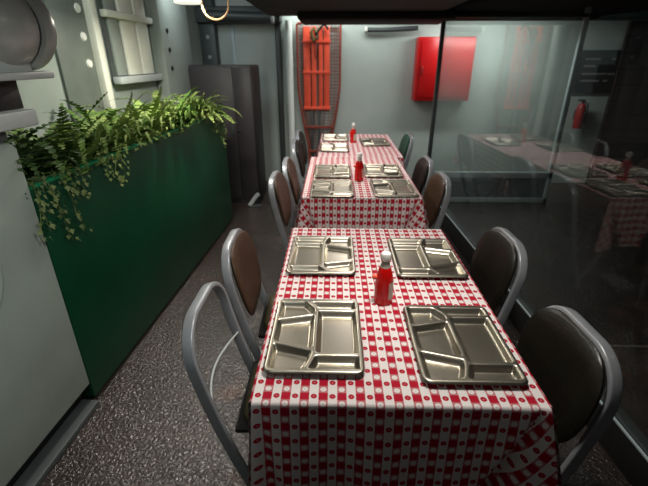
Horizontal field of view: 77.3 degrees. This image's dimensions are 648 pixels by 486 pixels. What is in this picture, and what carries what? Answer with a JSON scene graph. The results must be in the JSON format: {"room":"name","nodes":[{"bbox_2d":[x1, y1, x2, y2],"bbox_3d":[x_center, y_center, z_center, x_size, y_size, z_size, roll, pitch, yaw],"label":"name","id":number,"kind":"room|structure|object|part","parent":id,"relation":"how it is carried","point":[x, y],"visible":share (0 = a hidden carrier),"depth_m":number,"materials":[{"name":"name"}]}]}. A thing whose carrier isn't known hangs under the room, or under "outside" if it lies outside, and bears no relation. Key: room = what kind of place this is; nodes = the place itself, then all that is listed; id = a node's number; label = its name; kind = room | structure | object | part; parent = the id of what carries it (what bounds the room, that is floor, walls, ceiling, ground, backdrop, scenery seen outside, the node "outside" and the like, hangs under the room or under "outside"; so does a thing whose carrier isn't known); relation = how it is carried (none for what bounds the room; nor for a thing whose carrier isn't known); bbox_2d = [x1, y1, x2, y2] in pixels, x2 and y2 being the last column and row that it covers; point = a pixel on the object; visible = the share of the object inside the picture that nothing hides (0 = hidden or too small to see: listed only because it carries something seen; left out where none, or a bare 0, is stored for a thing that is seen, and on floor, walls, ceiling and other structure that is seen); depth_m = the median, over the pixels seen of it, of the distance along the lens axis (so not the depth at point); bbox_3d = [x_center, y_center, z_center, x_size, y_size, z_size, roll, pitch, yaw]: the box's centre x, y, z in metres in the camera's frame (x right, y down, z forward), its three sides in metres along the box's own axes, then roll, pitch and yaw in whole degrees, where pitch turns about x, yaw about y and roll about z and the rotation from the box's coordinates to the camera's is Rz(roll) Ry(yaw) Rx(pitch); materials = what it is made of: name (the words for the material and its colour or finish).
{"room":"ship interior","nodes":[
{"label":"ship interior","id":0,"kind":"room"},
{"bbox_2d":[5,0,203,143],"bbox_3d":[-1.776,-0.601,2.337,0.120,2.320,6.500,2,24,4],"label":"wall","id":1,"kind":"structure","parent":0,"point":[41,95],"depth_m":2.59,"materials":[{"name":"grey paint"}]},
{"bbox_2d":[42,0,105,126],"bbox_3d":[-1.657,-1.309,2.689,0.032,1.320,0.380,2,24,4],"label":"trim","id":2,"kind":"structure","parent":1,"relation":"attached to","point":[73,52],"depth_m":2.69,"materials":[{"name":"grey metal"}]},
{"bbox_2d":[82,0,115,114],"bbox_3d":[-1.640,-1.370,2.943,0.070,1.420,0.075,2,24,4],"label":"trim","id":3,"kind":"structure","parent":1,"relation":"attached to","point":[89,6],"depth_m":2.92,"materials":[{"name":"white paint"}]},
{"bbox_2d":[96,0,162,84],"bbox_3d":[-1.581,-1.796,3.277,0.100,0.920,0.740,2,24,4],"label":"window","id":4,"kind":"structure","parent":1,"relation":"in","point":[123,23],"depth_m":3.25,"materials":[{"name":"grey paint"}]},
{"bbox_3d":[-1.567,-1.402,3.454,0.070,0.055,0.740,2,24,4],"label":"sill","id":5,"kind":"part","parent":4,"relation":"part of","materials":[{"name":"grey paint"}]},
{"bbox_2d":[144,0,192,106],"bbox_3d":[-1.502,-1.472,4.255,0.134,2.320,0.700,2,24,4],"label":"trim","id":6,"kind":"structure","parent":1,"relation":"attached to","point":[169,32],"depth_m":3.88,"materials":[{"name":"grey paint"}]},
{"bbox_2d":[40,181,647,485],"bbox_3d":[1.929,0.544,2.694,8.600,0.060,6.950,1,24,1],"label":"floor","id":7,"kind":"structure","parent":0,"point":[586,247],"depth_m":2.52,"materials":[{"name":"grey carpet"}]},
{"bbox_2d":[0,109,99,485],"bbox_3d":[-1.519,0.639,0.715,0.630,1.405,2.565,2,24,4],"label":"counter","id":8,"kind":"object","parent":7,"relation":"on","point":[43,376],"visible":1,"depth_m":1.61,"materials":[{"name":"grey paint"}]},
{"bbox_2d":[0,0,56,111],"bbox_3d":[-1.198,-0.676,1.382,0.307,0.439,0.615,2,24,4],"label":"tank","id":9,"kind":"object","parent":8,"relation":"on","point":[28,33],"visible":1,"depth_m":1.47,"materials":[{"name":"grey metal"}]},
{"bbox_3d":[-1.209,-0.580,1.413,0.220,0.027,0.490,2,24,4],"label":"mount plate","id":10,"kind":"part","parent":9,"relation":"part of","materials":[{"name":"grey paint"}]},
{"bbox_2d":[23,112,232,399],"bbox_3d":[-1.322,-0.241,2.992,0.523,1.124,2.544,2,24,4],"label":"planter","id":11,"kind":"object","parent":7,"relation":"on","point":[150,231],"visible":0.64,"depth_m":2.35,"materials":[{"name":"green paint"}]},
{"bbox_2d":[4,120,103,198],"bbox_3d":[-1.396,-0.369,1.743,0.643,0.380,0.930,2,24,4],"label":"fern","id":12,"kind":"object","parent":11,"relation":"in","point":[28,162],"visible":0.41,"depth_m":1.79,"materials":[{"name":"green plant"}]},
{"bbox_2d":[26,163,92,242],"bbox_3d":[-1.147,-0.151,1.758,0.117,0.339,0.372,2,24,4],"label":"trailing ivy","id":13,"kind":"object","parent":11,"relation":"hanging from","point":[31,184],"visible":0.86,"depth_m":1.72,"materials":[{"name":"green plant"}]},
{"bbox_2d":[6,122,128,177],"bbox_3d":[-1.382,-0.499,2.110,0.629,0.312,0.835,2,24,4],"label":"fern","id":14,"kind":"object","parent":11,"relation":"in","point":[52,126],"visible":0.12,"depth_m":2.06,"materials":[{"name":"green plant"}]},
{"bbox_2d":[6,92,131,183],"bbox_3d":[-1.375,-0.488,1.947,0.642,0.428,0.728,2,24,4],"label":"fern","id":15,"kind":"object","parent":11,"relation":"in","point":[86,149],"visible":0.58,"depth_m":1.92,"materials":[{"name":"green plant"}]},
{"bbox_3d":[-1.416,0.273,1.853,0.470,1.070,0.030,2,24,4],"label":"panel","id":16,"kind":"part","parent":11,"relation":"part of","materials":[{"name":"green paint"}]},
{"bbox_2d":[44,91,164,175],"bbox_3d":[-1.315,-0.669,2.361,0.585,0.415,0.773,2,24,4],"label":"fern","id":17,"kind":"object","parent":11,"relation":"in","point":[123,139],"visible":0.52,"depth_m":2.33,"materials":[{"name":"green plant"}]},
{"bbox_2d":[49,100,169,159],"bbox_3d":[-1.340,-0.719,2.525,0.625,0.371,0.788,2,24,4],"label":"fern","id":18,"kind":"object","parent":11,"relation":"in","point":[77,107],"visible":0.2,"depth_m":2.53,"materials":[{"name":"green plant"}]},
{"bbox_2d":[95,147,129,185],"bbox_3d":[-1.116,-0.393,2.133,0.117,0.201,0.218,2,24,4],"label":"trailing ivy","id":19,"kind":"object","parent":11,"relation":"hanging from","point":[107,174],"visible":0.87,"depth_m":2.12,"materials":[{"name":"green plant"}]},
{"bbox_2d":[67,100,185,138],"bbox_3d":[-1.314,-0.879,2.955,0.615,0.306,0.882,2,24,4],"label":"fern","id":20,"kind":"object","parent":11,"relation":"in","point":[149,105],"visible":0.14,"depth_m":2.92,"materials":[{"name":"green plant"}]},
{"bbox_2d":[79,86,184,144],"bbox_3d":[-1.312,-0.865,2.783,0.640,0.424,0.826,2,24,4],"label":"fern","id":21,"kind":"object","parent":11,"relation":"in","point":[160,112],"visible":0.56,"depth_m":2.67,"materials":[{"name":"green plant"}]},
{"bbox_2d":[114,85,208,130],"bbox_3d":[-1.288,-0.992,3.090,0.649,0.400,0.852,2,24,4],"label":"fern","id":22,"kind":"object","parent":11,"relation":"in","point":[185,117],"visible":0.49,"depth_m":3.03,"materials":[{"name":"green plant"}]},
{"bbox_2d":[123,90,205,125],"bbox_3d":[-1.286,-1.038,3.272,0.620,0.332,0.869,2,24,4],"label":"fern","id":23,"kind":"object","parent":11,"relation":"in","point":[155,91],"visible":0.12,"depth_m":3.39,"materials":[{"name":"green plant"}]},
{"bbox_2d":[136,89,220,121],"bbox_3d":[-1.250,-1.143,3.501,0.629,0.335,0.755,2,24,4],"label":"fern","id":24,"kind":"object","parent":11,"relation":"on","point":[199,110],"visible":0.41,"depth_m":3.40,"materials":[{"name":"green plant"}]},
{"bbox_2d":[168,95,241,122],"bbox_3d":[-1.186,-1.169,3.628,0.784,0.278,0.789,22,33,40],"label":"fern","id":25,"kind":"object","parent":11,"relation":"in","point":[196,97],"visible":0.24,"depth_m":3.68,"materials":[{"name":"green plant"}]},
{"bbox_2d":[211,109,228,145],"bbox_3d":[-0.996,-1.048,3.766,0.113,0.372,0.434,2,24,4],"label":"trailing ivy","id":26,"kind":"object","parent":11,"relation":"hanging from","point":[224,143],"visible":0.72,"depth_m":3.82,"materials":[{"name":"green plant"}]},
{"bbox_2d":[182,281,258,484],"bbox_3d":[-0.197,0.569,1.544,0.488,0.847,0.424,1,24,1],"label":"folding chair","id":27,"kind":"object","parent":7,"relation":"on","point":[205,397],"visible":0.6,"depth_m":1.39,"materials":[{"name":"grey metal"}]},
{"bbox_3d":[-0.382,0.470,1.504,0.063,0.068,0.399,1,24,1],"label":"rod","id":28,"kind":"part","parent":27,"relation":"part of","materials":[{"name":"grey paint"}]},
{"bbox_3d":[-0.118,0.546,1.531,0.330,0.050,0.370,1,24,1],"label":"seat","id":29,"kind":"part","parent":27,"relation":"part of","materials":[{"name":"green plastic"}]},
{"bbox_2d":[188,65,265,201],"bbox_3d":[-1.141,-1.268,4.771,0.772,1.522,0.482,1,24,1],"label":"locker","id":30,"kind":"object","parent":7,"relation":"on","point":[240,84],"visible":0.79,"depth_m":4.51,"materials":[{"name":"metal"}]},
{"bbox_3d":[-1.252,-1.200,4.576,0.550,1.440,0.020,1,24,1],"label":"door","id":31,"kind":"part","parent":30,"relation":"part of","materials":[{"name":"paint"}]},
{"bbox_3d":[-0.872,-1.196,4.567,0.190,1.440,0.020,1,24,1],"label":"door","id":32,"kind":"part","parent":30,"relation":"part of","materials":[{"name":"paint"}]},
{"bbox_3d":[-0.758,-1.266,4.769,0.006,1.480,0.450,1,24,1],"label":"panel","id":33,"kind":"part","parent":30,"relation":"part of","materials":[{"name":"black paint"}]},
{"bbox_2d":[221,228,275,360],"bbox_3d":[-0.199,0.353,2.019,0.488,0.847,0.424,0,24,0],"label":"folding chair","id":34,"kind":"object","parent":7,"relation":"on","point":[239,253],"visible":0.54,"depth_m":1.84,"materials":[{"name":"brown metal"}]},
{"bbox_3d":[-0.120,0.329,2.009,0.330,0.050,0.370,0,24,0],"label":"seat","id":35,"kind":"part","parent":34,"relation":"part of","materials":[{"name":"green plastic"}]},
{"bbox_2d":[248,193,261,207],"bbox_3d":[-0.814,-0.508,4.736,0.157,0.168,0.080,-4,25,-9],"label":"bracket","id":36,"kind":"object","parent":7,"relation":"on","point":[256,195],"visible":1,"depth_m":4.73,"materials":[{"name":"grey metal"}]},
{"bbox_3d":[-0.805,-0.439,4.769,0.140,0.015,0.080,-4,25,-9],"label":"plate","id":37,"kind":"part","parent":36,"relation":"part of","materials":[{"name":"grey paint"}]},
{"bbox_2d":[268,170,294,250],"bbox_3d":[-0.130,-0.101,3.018,0.488,0.847,0.424,1,24,2],"label":"folding chair","id":38,"kind":"object","parent":7,"relation":"on","point":[277,182],"visible":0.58,"depth_m":2.82,"materials":[{"name":"brown leather"}]},
{"bbox_2d":[282,157,300,219],"bbox_3d":[-0.085,-0.295,3.444,0.488,0.847,0.424,0,24,0],"label":"folding chair","id":39,"kind":"object","parent":7,"relation":"on","point":[288,166],"visible":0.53,"depth_m":3.23,"materials":[{"name":"brown metal"}]},
{"bbox_2d":[291,138,306,191],"bbox_3d":[-0.074,-0.644,4.214,0.488,0.847,0.424,1,24,1],"label":"folding chair","id":40,"kind":"object","parent":7,"relation":"on","point":[296,147],"visible":0.45,"depth_m":3.99,"materials":[{"name":"grey metal"}]},
{"bbox_2d":[295,130,308,174],"bbox_3d":[-0.070,-0.876,4.724,0.488,0.847,0.424,1,24,1],"label":"folding chair","id":41,"kind":"object","parent":7,"relation":"on","point":[299,135],"visible":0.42,"depth_m":4.61,"materials":[{"name":"grey metal"}]},
{"bbox_2d":[398,133,413,170],"bbox_3d":[0.703,-0.794,4.543,0.488,0.847,0.424,1,24,1],"label":"folding chair","id":42,"kind":"object","parent":7,"relation":"on","point":[408,138],"visible":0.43,"depth_m":4.29,"materials":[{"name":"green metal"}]},
{"bbox_3d":[0.813,-0.798,4.537,0.267,0.834,0.415,1,24,1],"label":"frame","id":43,"kind":"part","parent":42,"relation":"part of","materials":[{"name":"grey metal"}]},
{"bbox_2d":[411,156,433,196],"bbox_3d":[0.629,-0.314,3.488,0.488,0.847,0.424,1,24,1],"label":"folding chair","id":44,"kind":"object","parent":7,"relation":"on","point":[425,163],"visible":0.31,"depth_m":3.28,"materials":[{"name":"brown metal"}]},
{"bbox_3d":[0.740,-0.319,3.483,0.267,0.834,0.415,1,24,1],"label":"frame","id":45,"kind":"part","parent":44,"relation":"part of","materials":[{"name":"grey metal"}]},
{"bbox_2d":[423,172,450,228],"bbox_3d":[0.616,-0.095,3.005,0.488,0.847,0.424,1,24,1],"label":"folding chair","id":46,"kind":"object","parent":7,"relation":"on","point":[439,184],"visible":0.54,"depth_m":2.79,"materials":[{"name":"brown leather"}]},
{"bbox_3d":[0.727,-0.100,3.000,0.267,0.834,0.415,1,24,1],"label":"frame","id":47,"kind":"part","parent":46,"relation":"part of","materials":[{"name":"grey metal"}]},
{"bbox_2d":[469,227,527,326],"bbox_3d":[0.635,0.345,2.035,0.488,0.847,0.424,0,24,0],"label":"folding chair","id":48,"kind":"object","parent":7,"relation":"on","point":[494,260],"visible":0.43,"depth_m":1.85,"materials":[{"name":"brown leather"}]},
{"bbox_3d":[0.745,0.340,2.032,0.267,0.834,0.415,0,24,0],"label":"frame","id":49,"kind":"part","parent":48,"relation":"part of","materials":[{"name":"grey metal"}]},
{"bbox_2d":[433,7,591,202],"bbox_3d":[1.960,-1.434,4.498,1.440,2.050,0.050,1,24,1],"label":"door frame","id":50,"kind":"structure","parent":7,"relation":"on","point":[466,186],"depth_m":4.78,"materials":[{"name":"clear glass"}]},
{"bbox_3d":[1.960,-0.806,4.783,1.440,0.070,0.050,1,24,1],"label":"rail","id":51,"kind":"part","parent":50,"relation":"part of","materials":[{"name":"black metal"}]},
{"bbox_3d":[1.960,-0.528,4.909,1.440,0.060,0.050,1,24,1],"label":"rail","id":52,"kind":"part","parent":50,"relation":"part of","materials":[{"name":"black metal"}]},
{"bbox_3d":[1.940,-0.666,4.850,1.400,0.240,0.025,1,24,1],"label":"kick panel","id":53,"kind":"part","parent":50,"relation":"part of","materials":[{"name":"grey metal"}]},
{"bbox_3d":[1.960,-2.303,4.103,1.440,0.040,0.050,1,24,1],"label":"rail","id":54,"kind":"part","parent":50,"relation":"part of","materials":[{"name":"black metal"}]},
{"bbox_3d":[2.655,-1.427,4.482,0.050,2.050,0.050,1,24,1],"label":"post","id":55,"kind":"part","parent":50,"relation":"part of","materials":[{"name":"grey metal"}]},
{"bbox_2d":[424,21,647,485],"bbox_3d":[1.273,-0.342,1.768,0.080,2.320,5.920,0,24,-1],"label":"window","id":56,"kind":"structure","parent":7,"relation":"on","point":[624,442],"depth_m":1.81,"materials":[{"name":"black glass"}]},
{"bbox_3d":[1.220,-1.558,4.445,0.040,2.320,0.040,0,24,-1],"label":"corner post","id":57,"kind":"part","parent":56,"relation":"part of","materials":[{"name":"black metal"}]},
{"bbox_3d":[1.244,0.563,2.168,0.010,0.011,5.900,0,24,-1],"label":"rail","id":58,"kind":"part","parent":56,"relation":"part of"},
{"bbox_2d":[516,305,622,485],"bbox_3d":[0.572,0.633,1.402,0.488,0.847,0.424,0,24,0],"label":"folding chair","id":59,"kind":"object","parent":7,"relation":"on","point":[568,359],"visible":0.52,"depth_m":1.20,"materials":[{"name":"brown leather"}]},
{"bbox_2d":[610,345,647,347],"bbox_3d":[1.947,0.624,2.442,0.750,0.004,0.015,1,24,1],"label":"trim","id":60,"kind":"structure","parent":7,"relation":"on","point":[643,346],"depth_m":2.44,"materials":[{"name":"metal"}]},
{"bbox_3d":[0.212,0.523,1.760,0.756,0.752,1.177,1,24,1],"label":"dining table","id":61,"kind":"object","parent":7,"relation":"on","visible":0},
{"bbox_2d":[247,228,561,485],"bbox_3d":[0.217,0.335,1.670,0.955,0.351,1.398,1,24,1],"label":"tablecloth","id":62,"kind":"object","parent":61,"relation":"on","point":[384,425],"visible":0.69,"depth_m":1.11,"materials":[{"name":"red fabric"}]},
{"bbox_2d":[263,299,364,374],"bbox_3d":[-0.024,0.292,1.311,0.292,0.020,0.385,1,24,1],"label":"tray","id":63,"kind":"object","parent":62,"relation":"on","point":[308,336],"visible":1,"depth_m":1.29,"materials":[{"name":"silver metal"}]},
{"bbox_2d":[286,236,355,273],"bbox_3d":[-0.008,0.051,1.841,0.292,0.020,0.385,1,24,1],"label":"tray","id":64,"kind":"object","parent":62,"relation":"on","point":[308,254],"visible":1,"depth_m":1.84,"materials":[{"name":"silver metal"}]},
{"bbox_2d":[372,251,393,305],"bbox_3d":[0.217,0.125,1.461,0.072,0.202,0.069,-21,32,-39],"label":"ketchup bottle","id":65,"kind":"object","parent":62,"relation":"on","point":[384,281],"visible":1,"depth_m":1.44,"materials":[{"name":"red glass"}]},
{"bbox_2d":[387,238,468,277],"bbox_3d":[0.449,0.063,1.814,0.292,0.020,0.385,1,24,1],"label":"tray","id":66,"kind":"object","parent":62,"relation":"on","point":[412,257],"visible":1,"depth_m":1.81,"materials":[{"name":"silver metal"}]},
{"bbox_2d":[403,305,528,385],"bbox_3d":[0.421,0.308,1.274,0.292,0.020,0.385,1,24,1],"label":"tray","id":67,"kind":"object","parent":62,"relation":"on","point":[453,344],"visible":1,"depth_m":1.25,"materials":[{"name":"silver metal"}]},
{"bbox_3d":[0.262,-0.193,3.336,0.756,0.752,1.165,1,24,1],"label":"dining table","id":68,"kind":"object","parent":7,"relation":"on","visible":0},
{"bbox_2d":[294,157,428,228],"bbox_3d":[0.266,-0.382,3.247,0.970,0.351,1.378,1,24,1],"label":"tablecloth","id":69,"kind":"object","parent":68,"relation":"on","point":[363,210],"visible":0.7,"depth_m":2.68,"materials":[{"name":"red fabric"}]},
{"bbox_2d":[310,179,353,196],"bbox_3d":[0.056,-0.377,2.783,0.292,0.020,0.385,1,24,1],"label":"tray","id":70,"kind":"object","parent":69,"relation":"on","point":[319,187],"visible":1,"depth_m":2.81,"materials":[{"name":"silver metal"}]},
{"bbox_2d":[313,164,351,177],"bbox_3d":[0.067,-0.569,3.206,0.292,0.020,0.385,1,24,1],"label":"tray","id":71,"kind":"object","parent":69,"relation":"on","point":[320,170],"visible":1,"depth_m":3.23,"materials":[{"name":"silver metal"}]},
{"bbox_2d":[353,153,363,180],"bbox_3d":[0.257,-0.561,2.969,0.073,0.202,0.068,11,27,22],"label":"ketchup bottle","id":72,"kind":"object","parent":69,"relation":"on","point":[359,169],"visible":1,"depth_m":2.95,"materials":[{"name":"red plastic"}]},
{"bbox_2d":[363,164,402,176],"bbox_3d":[0.464,-0.574,3.215,0.292,0.020,0.385,1,24,3],"label":"tray","id":73,"kind":"object","parent":69,"relation":"on","point":[370,170],"visible":1,"depth_m":3.23,"materials":[{"name":"silver metal"}]},
{"bbox_2d":[370,179,418,196],"bbox_3d":[0.474,-0.377,2.782,0.292,0.020,0.385,0,24,0],"label":"tray","id":74,"kind":"object","parent":69,"relation":"on","point":[380,187],"visible":1,"depth_m":2.81,"materials":[{"name":"silver metal"}]},
{"bbox_3d":[0.351,-0.701,4.454,0.756,0.752,1.195,1,24,1],"label":"dining table","id":75,"kind":"object","parent":7,"relation":"on","visible":0},
{"bbox_2d":[316,134,404,168],"bbox_3d":[0.346,-0.892,4.369,0.962,0.351,1.392,1,24,1],"label":"tablecloth","id":76,"kind":"object","parent":75,"relation":"on","point":[391,150],"visible":0.36,"depth_m":3.99,"materials":[{"name":"red fabric"}]},
{"bbox_2d":[319,143,348,151],"bbox_3d":[0.103,-0.960,4.066,0.292,0.020,0.385,1,24,1],"label":"tray","id":77,"kind":"object","parent":76,"relation":"on","point":[324,147],"visible":1,"depth_m":4.10,"materials":[{"name":"silver metal"}]},
{"bbox_2d":[322,134,348,140],"bbox_3d":[0.129,-1.191,4.575,0.292,0.020,0.385,1,24,1],"label":"tray","id":78,"kind":"object","parent":76,"relation":"on","point":[326,137],"visible":1,"depth_m":4.61,"materials":[{"name":"silver metal"}]},
{"bbox_2d":[349,123,355,142],"bbox_3d":[0.308,-1.177,4.326,0.080,0.202,0.068,8,26,17],"label":"ketchup bottle","id":79,"kind":"object","parent":76,"relation":"on","point":[353,130],"visible":1,"depth_m":4.31,"materials":[{"name":"red plastic"}]},
{"bbox_2d":[359,138,390,145],"bbox_3d":[0.537,-1.080,4.329,0.292,0.020,0.385,-1,24,-1],"label":"tray","id":80,"kind":"object","parent":76,"relation":"on","point":[365,141],"visible":1,"depth_m":4.36,"materials":[{"name":"silver metal"}]},
{"bbox_2d":[246,0,467,15],"bbox_3d":[0.220,-1.316,1.495,1.840,0.320,6.220,1,24,1],"label":"trim","id":81,"kind":"structure","parent":0,"point":[270,7],"depth_m":3.49,"materials":[{"name":"black metal"}]},
{"bbox_2d":[297,9,456,24],"bbox_3d":[0.518,-2.361,4.242,1.550,0.090,0.700,1,24,1],"label":"beam","id":82,"kind":"structure","parent":81,"relation":"attached to","point":[305,17],"depth_m":3.94,"materials":[{"name":"black metal"}]},
{"bbox_2d":[215,0,628,182],"bbox_3d":[0.683,-1.952,5.313,5.940,2.320,0.120,1,24,1],"label":"wall","id":83,"kind":"structure","parent":0,"point":[508,121],"depth_m":5.24,"materials":[{"name":"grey paint"}]},
{"bbox_2d":[197,0,220,64],"bbox_3d":[-1.400,-1.913,5.225,0.180,2.320,0.176,1,24,1],"label":"trim","id":84,"kind":"structure","parent":83,"relation":"attached to","point":[210,48],"depth_m":4.92,"materials":[{"name":"grey paint"}]},
{"bbox_2d":[230,24,236,64],"bbox_3d":[-1.128,-2.328,5.112,0.040,0.770,0.025,1,24,1],"label":"trim","id":85,"kind":"structure","parent":83,"relation":"attached to","point":[231,25],"depth_m":5.04,"materials":[{"name":"grey metal"}]},
{"bbox_2d":[194,6,281,23],"bbox_3d":[-1.251,-2.713,4.822,1.480,0.170,0.240,1,24,1],"label":"trim","id":86,"kind":"structure","parent":83,"relation":"attached to","point":[199,14],"depth_m":4.72,"materials":[{"name":"grey paint"}]},
{"bbox_2d":[205,10,273,22],"bbox_3d":[-0.960,-2.589,4.629,0.777,0.136,0.130,1,24,1],"label":"duct pipe","id":87,"kind":"object","parent":83,"relation":"attached to","point":[232,15],"visible":0.72,"depth_m":4.59,"materials":[{"name":"black metal"}]},
{"bbox_2d":[275,24,285,173],"bbox_3d":[-0.564,-1.926,5.255,0.070,2.320,0.070,1,24,1],"label":"trim","id":88,"kind":"structure","parent":83,"relation":"attached to","point":[277,26],"depth_m":5.21,"materials":[{"name":"grey paint"}]},
{"bbox_2d":[285,20,294,161],"bbox_3d":[-0.429,-1.770,5.299,0.090,2.000,0.112,1,24,1],"label":"pipe","id":89,"kind":"object","parent":83,"relation":"attached to","point":[288,23],"visible":0.71,"depth_m":5.12,"materials":[{"name":"grey metal"}]},
{"bbox_2d":[296,22,341,162],"bbox_3d":[-0.065,-1.808,5.249,0.558,1.898,0.102,1,24,1],"label":"stretcher","id":90,"kind":"object","parent":83,"relation":"attached to","point":[306,33],"visible":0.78,"depth_m":5.13,"materials":[{"name":"orange paint"}]},
{"bbox_2d":[364,26,417,32],"bbox_3d":[0.810,-2.576,4.884,0.641,0.082,0.072,1,24,1],"label":"conduit","id":91,"kind":"object","parent":83,"relation":"attached to","point":[403,28],"visible":1,"depth_m":4.87,"materials":[{"name":"grey metal"}]},
{"bbox_2d":[411,37,476,100],"bbox_3d":[1.468,-2.144,5.009,0.680,0.720,0.234,1,24,1],"label":"upper cabinet","id":92,"kind":"object","parent":83,"relation":"attached to","point":[458,52],"visible":1,"depth_m":4.92,"materials":[{"name":"red metal"}]},
{"bbox_2d":[572,99,588,128],"bbox_3d":[3.284,-1.667,5.222,0.124,0.355,0.158,-10,26,-21],"label":"fire extinguisher","id":93,"kind":"object","parent":83,"relation":"attached to","point":[579,113],"visible":1,"depth_m":5.17,"materials":[{"name":"red metal"}]},
{"bbox_2d":[572,50,622,92],"bbox_3d":[3.430,-2.138,5.069,0.600,0.500,0.032,1,24,1],"label":"information board","id":94,"kind":"object","parent":83,"relation":"attached to","point":[597,69],"visible":0.9,"depth_m":5.05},
{"bbox_2d":[450,0,647,20],"bbox_3d":[2.443,-2.499,4.160,2.380,0.370,0.200,1,24,1],"label":"trim","id":95,"kind":"structure","parent":0,"point":[602,10],"depth_m":4.11,"materials":[{"name":"black metal"}]},
{"bbox_2d":[585,21,647,183],"bbox_3d":[4.981,-1.898,5.193,2.660,2.320,0.170,1,24,1],"label":"glass panel","id":96,"kind":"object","parent":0,"point":[620,153],"depth_m":5.29,"materials":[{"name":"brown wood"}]},
{"bbox_3d":[1.929,-1.632,1.706,8.600,0.080,6.950,1,24,1],"label":"ceiling","id":97,"kind":"structure","parent":0,"visible":0},
{"bbox_2d":[173,0,201,4],"bbox_3d":[-0.882,-1.750,2.547,0.184,0.420,0.184,1,24,1],"label":"pendant lamp","id":98,"kind":"object","parent":97,"relation":"hanging from","point":[184,2],"visible":0.96,"depth_m":2.60,"materials":[{"name":"white ceramic"}]},
{"bbox_2d":[201,0,228,20],"bbox_3d":[-0.722,-1.698,2.566,0.213,0.512,0.013,1,24,1],"label":"cable","id":99,"kind":"object","parent":97,"relation":"hanging from","point":[203,9],"visible":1,"depth_m":2.65,"materials":[{"name":"white plastic"}]}
]}

